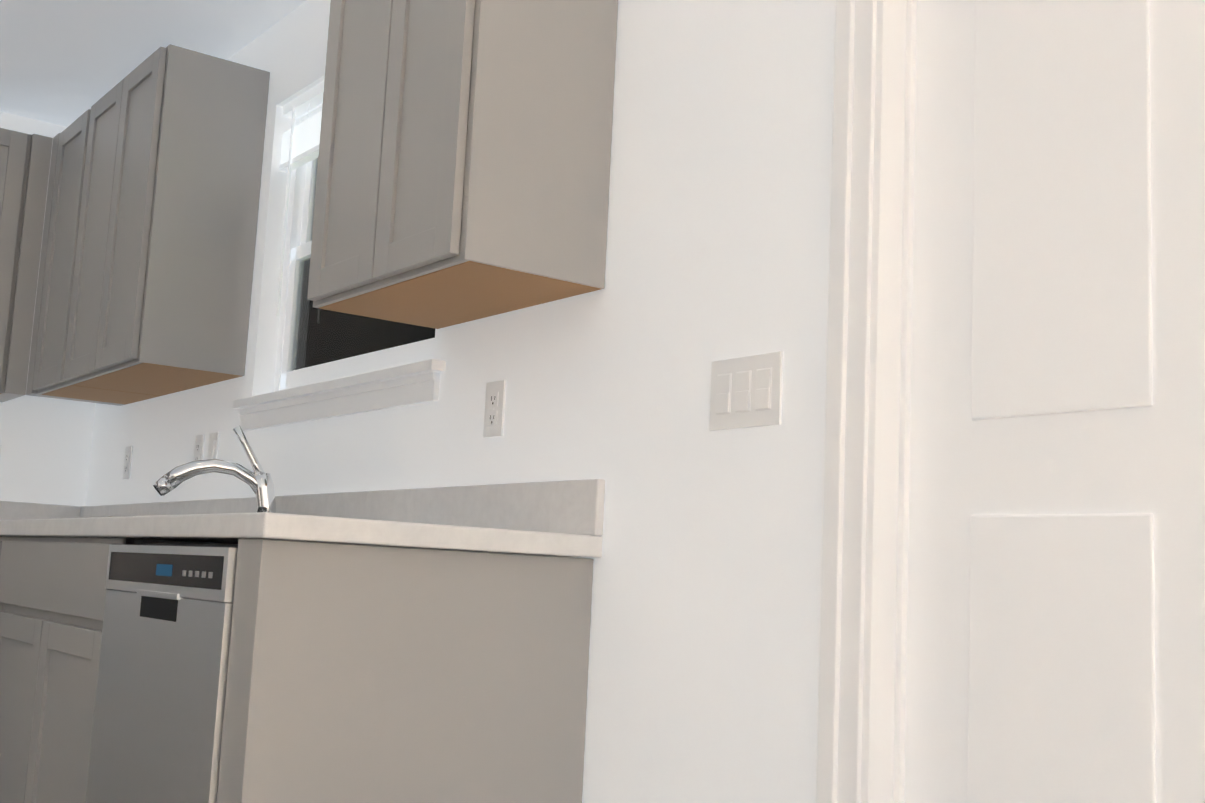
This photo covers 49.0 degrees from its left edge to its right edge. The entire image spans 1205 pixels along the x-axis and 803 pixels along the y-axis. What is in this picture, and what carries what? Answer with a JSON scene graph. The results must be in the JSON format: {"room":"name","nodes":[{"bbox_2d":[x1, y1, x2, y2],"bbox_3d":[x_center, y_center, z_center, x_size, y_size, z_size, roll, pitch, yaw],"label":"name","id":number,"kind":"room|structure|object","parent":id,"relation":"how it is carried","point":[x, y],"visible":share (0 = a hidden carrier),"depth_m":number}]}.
{"room":"kitchen","nodes":[
{"label":"kitchen","id":0,"kind":"room"},
{"bbox_2d":[0,111,94,505],"bbox_3d":[-4.468,-0.174,3.140,6.540,2.440,0.120,8,-10,-36],"label":"wall","id":1,"kind":"structure","parent":0,"point":[45,442],"depth_m":4.87},
{"bbox_2d":[0,128,52,401],"bbox_3d":[-3.708,-0.706,3.487,4.154,0.918,0.322,8,-10,-36],"label":"upper cabinet","id":2,"kind":"object","parent":1,"relation":"attached to","point":[25,158],"visible":1,"depth_m":4.56},
{"bbox_2d":[0,0,305,126],"bbox_3d":[-1.813,-1.759,-0.115,6.540,0.080,8.740,8,-10,-36],"label":"ceiling","id":3,"kind":"structure","parent":0,"point":[66,63],"depth_m":4.13},
{"bbox_2d":[85,0,835,802],"bbox_3d":[0.686,-0.134,1.619,0.120,2.440,8.500,8,-10,-36],"label":"wall","id":4,"kind":"structure","parent":0,"point":[705,644],"depth_m":2.26},
{"bbox_2d":[122,446,132,479],"bbox_3d":[-1.646,0.213,4.577,0.008,0.115,0.070,8,-10,-36],"label":"electrical outlet","id":5,"kind":"object","parent":4,"relation":"attached to","point":[127,462],"visible":1,"depth_m":4.57},
{"bbox_2d":[26,44,269,405],"bbox_3d":[-1.483,-0.500,4.230,0.322,0.918,1.144,8,-10,-36],"label":"upper cabinet","id":6,"kind":"object","parent":4,"relation":"attached to","point":[145,278],"visible":1,"depth_m":3.83},
{"bbox_2d":[193,434,204,460],"bbox_3d":[-1.234,0.159,4.034,0.008,0.115,0.070,8,-10,-36],"label":"electrical outlet","id":7,"kind":"object","parent":4,"relation":"attached to","point":[199,447],"visible":0.62,"depth_m":4.03},
{"bbox_2d":[207,432,218,458],"bbox_3d":[-1.165,0.150,3.941,0.010,0.115,0.070,8,-10,-36],"label":"switch","id":8,"kind":"object","parent":4,"relation":"attached to","point":[213,442],"visible":0.67,"depth_m":3.93},
{"bbox_2d":[232,103,445,430],"bbox_3d":[-0.635,-0.428,3.422,0.153,0.960,1.140,8,-10,-36],"label":"window","id":9,"kind":"structure","parent":4,"relation":"in","point":[330,364],"depth_m":3.50},
{"bbox_2d":[276,81,323,315],"bbox_3d":[-0.634,-0.587,3.438,0.046,0.639,1.006,8,-10,-36],"label":"mini blind","id":10,"kind":"object","parent":9,"relation":"attached to","point":[300,143],"visible":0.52,"depth_m":3.75},
{"bbox_2d":[307,0,617,328],"bbox_3d":[-0.286,-0.656,2.651,0.322,0.918,0.610,8,-10,-36],"label":"upper cabinet","id":11,"kind":"object","parent":4,"relation":"attached to","point":[464,164],"visible":1,"depth_m":2.43},
{"bbox_2d":[483,380,506,437],"bbox_3d":[-0.222,0.015,2.701,0.008,0.115,0.070,8,-10,-36],"label":"electrical outlet","id":12,"kind":"object","parent":4,"relation":"attached to","point":[494,408],"visible":1,"depth_m":2.69},
{"bbox_2d":[709,351,782,430],"bbox_3d":[0.226,-0.015,2.104,0.010,0.115,0.162,8,-10,-36],"label":"light switch","id":13,"kind":"object","parent":4,"relation":"attached to","point":[745,391],"visible":1,"depth_m":2.10},
{"bbox_2d":[816,0,916,802],"bbox_3d":[0.700,0.047,1.564,0.156,2.069,1.043,8,-10,-36],"label":"door frame","id":14,"kind":"structure","parent":4,"relation":"attached to","point":[862,689],"depth_m":1.91},
{"bbox_2d":[904,0,1204,802],"bbox_3d":[0.710,0.087,1.568,0.041,1.975,0.871,8,-10,-36],"label":"door","id":15,"kind":"structure","parent":4,"relation":"in","point":[1055,648],"depth_m":1.71},
{"bbox_3d":[-1.931,0.726,-0.450,6.540,0.060,8.740,8,-10,-36],"label":"floor","id":16,"kind":"structure","parent":0,"visible":0},
{"bbox_2d":[0,537,219,802],"bbox_3d":[-1.470,0.831,3.679,0.640,0.875,2.471,8,-10,-36],"label":"base cabinet","id":17,"kind":"object","parent":16,"relation":"on","point":[53,591],"depth_m":2.84},
{"bbox_2d":[0,479,604,557],"bbox_3d":[-1.221,0.298,3.451,0.640,0.141,3.219,8,-10,-36],"label":"countertop","id":18,"kind":"structure","parent":17,"relation":"on","point":[564,518],"depth_m":2.19},
{"bbox_2d":[42,516,231,543],"bbox_3d":[-0.969,0.376,3.077,0.516,0.177,0.796,8,-10,-36],"label":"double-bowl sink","id":19,"kind":"object","parent":18,"relation":"in","point":[137,538],"depth_m":2.73},
{"bbox_2d":[153,425,275,512],"bbox_3d":[-0.946,0.183,3.261,0.307,0.255,0.062,5,-8,-14],"label":"faucet","id":20,"kind":"object","parent":18,"relation":"on","point":[258,481],"visible":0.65,"depth_m":3.26},
{"bbox_2d":[86,543,237,802],"bbox_3d":[-0.549,0.712,2.440,0.616,0.868,0.613,8,-10,-36],"label":"stainless steel dishwasher","id":21,"kind":"object","parent":16,"relation":"on","point":[161,687],"visible":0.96,"depth_m":2.25},
{"bbox_2d":[217,539,593,802],"bbox_3d":[-0.314,0.683,2.166,0.626,0.875,0.095,8,-10,-36],"label":"base cabinet","id":22,"kind":"object","parent":16,"relation":"on","point":[368,674],"depth_m":2.13}
]}

